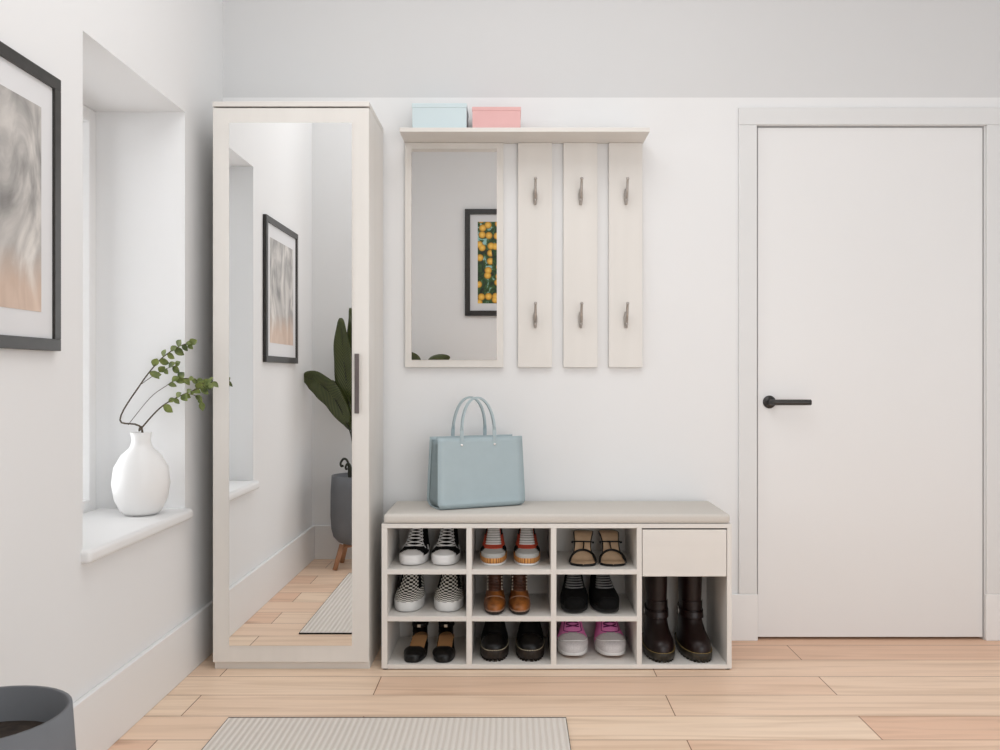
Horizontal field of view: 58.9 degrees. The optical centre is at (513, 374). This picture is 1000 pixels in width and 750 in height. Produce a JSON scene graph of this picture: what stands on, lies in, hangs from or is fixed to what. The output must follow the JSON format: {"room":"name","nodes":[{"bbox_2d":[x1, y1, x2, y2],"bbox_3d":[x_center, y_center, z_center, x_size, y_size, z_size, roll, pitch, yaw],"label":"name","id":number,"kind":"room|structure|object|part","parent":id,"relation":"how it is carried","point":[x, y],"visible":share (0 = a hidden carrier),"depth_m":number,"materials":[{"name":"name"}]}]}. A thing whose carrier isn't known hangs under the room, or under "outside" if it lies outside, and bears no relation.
{"room":"entrance hallway","nodes":[
{"label":"entrance hallway","id":0,"kind":"room"},
{"bbox_2d":[0,0,222,702],"bbox_3d":[-1.280,-0.475,1.540,0.361,2.950,3.600,0,0,0],"label":"wall","id":1,"kind":"structure","parent":0,"point":[150,72],"depth_m":2.77,"materials":[{"name":"paint"}]},
{"bbox_2d":[0,41,60,350],"bbox_3d":[-1.090,-0.381,1.831,0.016,0.647,0.567,0,0,0],"label":"framed picture","id":2,"kind":"object","parent":1,"relation":"attached to","point":[30,96],"visible":1,"depth_m":1.99},
{"bbox_2d":[0,84,40,311],"bbox_3d":[-1.089,-0.381,1.831,0.001,0.471,0.411,0,0,0],"label":"print","id":3,"kind":"object","parent":2,"relation":"attached to","point":[20,111],"depth_m":1.95},
{"bbox_2d":[83,104,95,512],"bbox_3d":[-1.423,-0.211,2.605,0.055,1.333,0.700,0,0,0],"label":"window","id":4,"kind":"structure","parent":1,"relation":"in","point":[89,116],"depth_m":2.91,"materials":[{"name":"paint"}]},
{"bbox_2d":[80,508,192,563],"bbox_3d":[-1.234,0.463,2.604,0.321,0.036,0.722,0,0,0],"label":"window sill","id":5,"kind":"structure","parent":1,"relation":"attached to","point":[106,531],"depth_m":2.60,"materials":[{"name":"paint"}]},
{"bbox_2d":[111,432,170,516],"bbox_3d":[-1.190,0.314,2.825,0.176,0.262,0.176,0,0,0],"label":"vase","id":6,"kind":"object","parent":5,"relation":"on","point":[140,482],"visible":1,"depth_m":2.77,"materials":[{"name":"white ceramic"}]},
{"bbox_2d":[119,339,196,432],"bbox_3d":[-1.155,0.112,2.870,0.240,0.465,0.082,0,0,-16],"label":"leafy branch","id":7,"kind":"object","parent":6,"relation":"in","point":[191,342],"visible":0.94,"depth_m":2.91,"materials":[{"name":"green plant"}]},
{"bbox_2d":[128,372,218,432],"bbox_3d":[-1.111,0.167,2.889,0.276,0.355,0.073,0,0,-22],"label":"leafy branch","id":8,"kind":"object","parent":6,"relation":"in","point":[203,385],"visible":0.98,"depth_m":2.91,"materials":[{"name":"green plant"}]},
{"bbox_2d":[73,600,212,749],"bbox_3d":[-1.091,0.908,1.533,0.016,0.183,3.586,0,0,0],"label":"baseboard","id":9,"kind":"structure","parent":1,"relation":"attached to","point":[104,714],"depth_m":2.57,"materials":[{"name":"paint"}]},
{"bbox_2d":[410,621,427,646],"bbox_3d":[-0.339,0.938,3.195,0.065,0.078,0.109,0,0,2],"label":"shoe insole","id":10,"kind":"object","parent":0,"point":[415,629],"depth_m":3.23,"materials":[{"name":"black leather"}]},
{"bbox_2d":[436,621,453,646],"bbox_3d":[-0.244,0.938,3.195,0.065,0.078,0.109,0,0,0],"label":"shoe insole","id":11,"kind":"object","parent":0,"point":[441,629],"depth_m":3.23,"materials":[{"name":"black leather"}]},
{"bbox_2d":[108,637,999,749],"bbox_3d":[0.525,1.040,1.550,4.050,0.080,3.820,0,0,0],"label":"floor","id":12,"kind":"structure","parent":0,"point":[778,693],"depth_m":2.74,"materials":[{"name":"brown wood"}]},
{"bbox_2d":[0,685,75,749],"bbox_3d":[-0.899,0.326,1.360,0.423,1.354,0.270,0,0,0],"label":"planter","id":13,"kind":"object","parent":12,"relation":"on","point":[31,717],"visible":1,"depth_m":1.45,"materials":[{"name":"grey ceramic"}]},
{"bbox_2d":[213,101,382,668],"bbox_3d":[-0.755,0.037,3.155,0.530,1.926,0.334,0,0,0],"label":"wardrobe","id":14,"kind":"object","parent":12,"relation":"on","point":[298,185],"visible":0.98,"depth_m":2.99,"materials":[{"name":"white mirror"}]},
{"bbox_2d":[229,123,351,645],"bbox_3d":[-0.755,0.031,2.994,0.415,1.768,0.003,0,0,0],"label":"mirror","id":15,"kind":"object","parent":14,"relation":"attached to","point":[290,184],"depth_m":2.99,"materials":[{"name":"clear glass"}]},
{"bbox_3d":[-0.755,-0.917,3.158,0.530,0.016,0.328,0,0,0],"label":"panel","id":16,"kind":"part","parent":14,"relation":"part of","materials":[{"name":"beige wood"}]},
{"bbox_3d":[-0.532,0.029,2.992,0.015,0.202,0.007,0,0,0],"label":"handle","id":17,"kind":"part","parent":14,"relation":"part of","materials":[{"name":"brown metal"}]},
{"bbox_2d":[202,717,570,749],"bbox_3d":[-0.339,0.997,2.054,0.981,0.005,1.038,0,0,0],"label":"rug","id":18,"kind":"object","parent":12,"relation":"on","point":[236,733],"visible":1,"depth_m":2.46,"materials":[{"name":"beige fabric"}]},
{"bbox_2d":[382,522,731,668],"bbox_3d":[0.144,0.752,3.162,1.187,0.495,0.324,0,0,0],"label":"cabinet","id":19,"kind":"object","parent":12,"relation":"on","point":[671,550],"visible":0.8,"depth_m":3.04,"materials":[{"name":"white wood"}]},
{"bbox_3d":[-0.439,0.757,3.160,0.020,0.476,0.320,0,0,0],"label":"panel","id":20,"kind":"part","parent":19,"relation":"part of","materials":[{"name":"white wood"}]},
{"bbox_2d":[394,574,425,611],"bbox_3d":[-0.370,0.752,3.175,0.106,0.133,0.263,0,0,0],"label":"sneaker","id":21,"kind":"object","parent":19,"relation":"on","point":[410,593],"visible":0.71,"depth_m":3.10,"materials":[{"name":"fabric"}]},
{"bbox_2d":[399,528,429,564],"bbox_3d":[-0.351,0.602,3.181,0.109,0.114,0.269,0,0,3],"label":"sneaker","id":22,"kind":"object","parent":19,"relation":"on","point":[416,550],"visible":0.88,"depth_m":3.12,"materials":[{"name":"black fabric"}]},
{"bbox_2d":[404,621,428,662],"bbox_3d":[-0.342,0.936,3.131,0.078,0.090,0.237,0,0,2],"label":"shoe","id":23,"kind":"object","parent":19,"relation":"on","point":[416,652],"visible":0.97,"depth_m":3.14,"materials":[{"name":"black leather"}]},
{"bbox_2d":[387,593,465,620],"bbox_3d":[-0.295,0.827,3.160,0.268,0.017,0.319,0,0,0],"label":"shelf","id":24,"kind":"object","parent":19,"relation":"attached to","point":[427,612],"depth_m":3.02,"materials":[{"name":"white wood"}]},
{"bbox_2d":[387,551,465,573],"bbox_3d":[-0.295,0.668,3.160,0.268,0.017,0.319,0,0,0],"label":"shelf","id":25,"kind":"object","parent":19,"relation":"attached to","point":[394,566],"depth_m":3.03,"materials":[{"name":"beige wood"}]},
{"bbox_2d":[432,621,454,662],"bbox_3d":[-0.244,0.936,3.131,0.078,0.090,0.237,0,0,0],"label":"shoe","id":26,"kind":"object","parent":19,"relation":"on","point":[444,652],"visible":0.99,"depth_m":3.14,"materials":[{"name":"black leather"}]},
{"bbox_2d":[431,528,460,564],"bbox_3d":[-0.239,0.602,3.181,0.102,0.114,0.266,0,0,4],"label":"sneaker","id":27,"kind":"object","parent":19,"relation":"on","point":[447,551],"visible":0.87,"depth_m":3.12,"materials":[{"name":"black fabric"}]},
{"bbox_2d":[434,574,463,611],"bbox_3d":[-0.230,0.752,3.175,0.106,0.133,0.263,0,0,2],"label":"sneaker","id":28,"kind":"object","parent":19,"relation":"on","point":[449,594],"visible":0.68,"depth_m":3.10,"materials":[{"name":"fabric"}]},
{"bbox_2d":[480,528,506,565],"bbox_3d":[-0.072,0.599,3.179,0.095,0.119,0.263,0,0,1],"label":"sneaker","id":29,"kind":"object","parent":19,"relation":"on","point":[493,551],"visible":0.79,"depth_m":3.11,"materials":[{"name":"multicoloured fabric"}]},
{"bbox_2d":[480,621,508,661],"bbox_3d":[-0.069,0.911,3.162,0.104,0.140,0.276,0,0,-1],"label":"boot","id":30,"kind":"object","parent":19,"relation":"on","point":[494,642],"visible":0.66,"depth_m":3.06,"materials":[{"name":"black leather"}]},
{"bbox_2d":[484,574,505,613],"bbox_3d":[-0.068,0.751,3.136,0.082,0.134,0.252,0,0,-1],"label":"boot","id":31,"kind":"object","parent":19,"relation":"on","point":[494,600],"visible":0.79,"depth_m":3.08,"materials":[{"name":"leather"}]},
{"bbox_2d":[472,593,550,620],"bbox_3d":[-0.009,0.827,3.160,0.268,0.017,0.319,0,0,0],"label":"shelf","id":32,"kind":"object","parent":19,"relation":"attached to","point":[540,610],"depth_m":3.05,"materials":[{"name":"white wood"}]},
{"bbox_2d":[472,551,550,573],"bbox_3d":[-0.009,0.668,3.160,0.268,0.017,0.319,0,0,0],"label":"shelf","id":33,"kind":"object","parent":19,"relation":"attached to","point":[544,566],"depth_m":3.03,"materials":[{"name":"beige wood"}]},
{"bbox_2d":[508,574,530,613],"bbox_3d":[0.019,0.751,3.136,0.082,0.134,0.252,0,0,0],"label":"boot","id":34,"kind":"object","parent":19,"relation":"on","point":[519,599],"visible":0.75,"depth_m":3.08,"materials":[{"name":"leather"}]},
{"bbox_2d":[514,528,539,565],"bbox_3d":[0.046,0.599,3.179,0.095,0.119,0.263,0,0,-1],"label":"sneaker","id":35,"kind":"object","parent":19,"relation":"on","point":[526,549],"visible":0.85,"depth_m":3.11,"materials":[{"name":"white fabric"}]},
{"bbox_2d":[515,621,544,661],"bbox_3d":[0.058,0.911,3.162,0.104,0.140,0.276,0,0,2],"label":"boot","id":36,"kind":"object","parent":19,"relation":"on","point":[530,643],"visible":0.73,"depth_m":3.06,"materials":[{"name":"black leather"}]},
{"bbox_3d":[0.144,0.758,3.322,1.183,0.476,0.004,0,0,0],"label":"panel","id":37,"kind":"part","parent":19,"relation":"part of","materials":[{"name":"beige wood"}]},
{"bbox_2d":[384,501,729,522],"bbox_3d":[0.145,0.488,3.162,1.177,0.033,0.321,0,0,0],"label":"seat cushion","id":38,"kind":"object","parent":19,"relation":"on","point":[401,511],"visible":1,"depth_m":3.01,"materials":[{"name":"fabric"}]},
{"bbox_2d":[427,396,524,509],"bbox_3d":[-0.136,0.274,3.188,0.332,0.394,0.125,0,0,-24],"label":"handbag","id":39,"kind":"object","parent":38,"relation":"on","point":[473,471],"visible":1,"depth_m":3.15,"materials":[{"name":"leather"}]},
{"bbox_3d":[-0.161,0.165,3.219,0.138,0.176,0.022,0,0,-24],"label":"handle","id":40,"kind":"part","parent":39,"relation":"part of","materials":[{"name":"leather"}]},
{"bbox_3d":[-0.130,0.165,3.148,0.138,0.176,0.022,0,0,-24],"label":"handle","id":41,"kind":"part","parent":39,"relation":"part of","materials":[{"name":"leather"}]},
{"bbox_2d":[557,621,587,655],"bbox_3d":[0.208,0.917,3.183,0.110,0.127,0.262,0,0,0],"label":"shoe","id":42,"kind":"object","parent":19,"relation":"on","point":[572,640],"visible":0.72,"depth_m":3.10,"materials":[{"name":"white rubber"}]},
{"bbox_2d":[560,574,587,611],"bbox_3d":[0.213,0.760,3.155,0.098,0.116,0.268,0,0,1],"label":"sneaker","id":43,"kind":"object","parent":19,"relation":"on","point":[573,596],"visible":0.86,"depth_m":3.08,"materials":[{"name":"black fabric"}]},
{"bbox_2d":[569,530,596,566],"bbox_3d":[0.246,0.614,3.150,0.098,0.089,0.220,0,0,5],"label":"sandal","id":44,"kind":"object","parent":19,"relation":"on","point":[582,555],"visible":1,"depth_m":3.14,"materials":[{"name":"black leather"}]},
{"bbox_2d":[556,593,636,620],"bbox_3d":[0.280,0.827,3.160,0.273,0.017,0.319,0,0,0],"label":"shelf","id":45,"kind":"object","parent":19,"relation":"attached to","point":[627,611],"depth_m":3.04,"materials":[{"name":"white wood"}]},
{"bbox_2d":[556,551,636,573],"bbox_3d":[0.280,0.668,3.160,0.273,0.017,0.319,0,0,0],"label":"shelf","id":46,"kind":"object","parent":19,"relation":"attached to","point":[563,566],"depth_m":3.03,"materials":[{"name":"beige wood"}]},
{"bbox_2d":[589,574,618,611],"bbox_3d":[0.318,0.760,3.155,0.098,0.116,0.268,0,0,-3],"label":"sneaker","id":47,"kind":"object","parent":19,"relation":"on","point":[603,597],"visible":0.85,"depth_m":3.09,"materials":[{"name":"black fabric"}]},
{"bbox_2d":[594,621,625,655],"bbox_3d":[0.341,0.917,3.183,0.110,0.127,0.262,0,0,-1],"label":"shoe","id":48,"kind":"object","parent":19,"relation":"on","point":[609,640],"visible":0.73,"depth_m":3.10,"materials":[{"name":"white rubber"}]},
{"bbox_2d":[598,530,626,566],"bbox_3d":[0.344,0.614,3.150,0.098,0.089,0.220,0,0,0],"label":"sandal","id":49,"kind":"object","parent":19,"relation":"on","point":[611,555],"visible":1,"depth_m":3.14,"materials":[{"name":"black leather"}]},
{"bbox_2d":[642,576,674,662],"bbox_3d":[0.511,0.837,3.147,0.110,0.287,0.275,0,0,2],"label":"boot","id":50,"kind":"object","parent":19,"relation":"on","point":[658,645],"visible":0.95,"depth_m":3.11,"materials":[{"name":"brown leather"}]},
{"bbox_3d":[0.578,0.604,3.008,0.285,0.158,0.016,0,0,0],"label":"drawer","id":51,"kind":"part","parent":19,"relation":"part of","materials":[{"name":"beige wood"}]},
{"bbox_2d":[674,576,711,662],"bbox_3d":[0.635,0.837,3.147,0.110,0.287,0.275,0,0,-4],"label":"boot","id":52,"kind":"object","parent":19,"relation":"on","point":[692,641],"visible":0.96,"depth_m":3.12,"materials":[{"name":"brown leather"}]},
{"bbox_3d":[0.730,0.757,3.160,0.016,0.476,0.320,0,0,0],"label":"panel","id":53,"kind":"part","parent":19,"relation":"part of","materials":[{"name":"white wood"}]},
{"bbox_2d":[223,0,999,639],"bbox_3d":[0.525,-0.475,3.400,4.049,2.950,0.120,0,0,0],"label":"wall","id":54,"kind":"structure","parent":0,"point":[665,428],"depth_m":3.34,"materials":[{"name":"paint"}]},
{"bbox_2d":[399,128,649,366],"bbox_3d":[0.038,-0.458,3.256,0.898,0.858,0.166,0,0,0],"label":"coat rack","id":55,"kind":"object","parent":54,"relation":"attached to","point":[454,176],"visible":1,"depth_m":3.32,"materials":[{"name":"white wood"}]},
{"bbox_2d":[412,103,468,127],"bbox_3d":[-0.269,-0.933,3.250,0.198,0.090,0.130,0,0,0],"label":"storage box","id":56,"kind":"object","parent":55,"relation":"on","point":[424,115],"visible":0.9,"depth_m":3.19,"materials":[{"name":"blue cardboard"}]},
{"bbox_3d":[-0.269,-0.971,3.250,0.198,0.016,0.130,0,0,0],"label":"lid","id":57,"kind":"part","parent":56,"relation":"part of","materials":[{"name":"blue cardboard"}]},
{"bbox_3d":[-0.225,-0.450,3.330,0.369,0.842,0.018,0,0,0],"label":"mirror panel","id":58,"kind":"part","parent":55,"relation":"part of","materials":[{"name":"silver metal"}]},
{"bbox_2d":[412,149,496,359],"bbox_3d":[-0.224,-0.453,3.319,0.319,0.791,0.003,0,0,0],"label":"mirror","id":59,"kind":"object","parent":55,"relation":"attached to","point":[454,191],"depth_m":3.32,"materials":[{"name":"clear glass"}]},
{"bbox_2d":[472,107,520,127],"bbox_3d":[-0.063,-0.927,3.249,0.177,0.078,0.122,0,0,0],"label":"storage box","id":60,"kind":"object","parent":55,"relation":"on","point":[482,117],"visible":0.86,"depth_m":3.19,"materials":[{"name":"pink cardboard"}]},
{"bbox_3d":[-0.063,-0.960,3.249,0.177,0.014,0.122,0,0,0],"label":"lid","id":61,"kind":"part","parent":60,"relation":"part of","materials":[{"name":"pink cardboard"}]},
{"bbox_2d":[399,128,649,143],"bbox_3d":[0.038,-0.880,3.256,0.898,0.016,0.166,0,0,0],"label":"shelf","id":62,"kind":"object","parent":55,"relation":"attached to","point":[409,135],"depth_m":3.22,"materials":[{"name":"beige wood"}]},
{"bbox_2d":[732,594,757,640],"bbox_3d":[-0.091,0.912,3.333,2.016,0.176,0.014,0,0,0],"label":"baseboard","id":63,"kind":"structure","parent":54,"relation":"attached to","point":[744,606],"depth_m":3.33,"materials":[{"name":"paint"}]},
{"bbox_2d":[738,125,756,593],"bbox_3d":[0.880,-0.059,3.334,0.068,1.765,0.012,0,0,0],"label":"trim","id":64,"kind":"structure","parent":54,"relation":"attached to","point":[747,134],"depth_m":3.33,"materials":[{"name":"paint"}]},
{"bbox_2d":[738,108,999,124],"bbox_3d":[1.345,-0.974,3.334,0.999,0.064,0.012,0,0,0],"label":"trim","id":65,"kind":"structure","parent":54,"relation":"attached to","point":[746,116],"depth_m":3.33,"materials":[{"name":"paint"}]},
{"bbox_2d":[757,128,982,636],"bbox_3d":[1.346,0.027,3.332,0.850,1.926,0.104,0,0,0],"label":"door","id":66,"kind":"structure","parent":54,"relation":"in","point":[870,240],"depth_m":3.34,"materials":[{"name":"paint"}]},
{"bbox_3d":[1.022,0.102,3.312,0.164,0.049,0.064,0,0,0],"label":"handle","id":67,"kind":"part","parent":66,"relation":"part of","materials":[{"name":"black metal"}]},
{"bbox_2d":[985,125,999,593],"bbox_3d":[1.812,-0.059,3.334,0.067,1.765,0.012,0,0,0],"label":"trim","id":68,"kind":"structure","parent":54,"relation":"attached to","point":[992,132],"depth_m":3.33,"materials":[{"name":"paint"}]},
{"bbox_2d":[985,594,999,640],"bbox_3d":[2.112,0.912,3.333,0.675,0.176,0.014,0,0,0],"label":"baseboard","id":69,"kind":"structure","parent":54,"relation":"attached to","point":[992,601],"depth_m":3.33,"materials":[{"name":"paint"}]}
]}

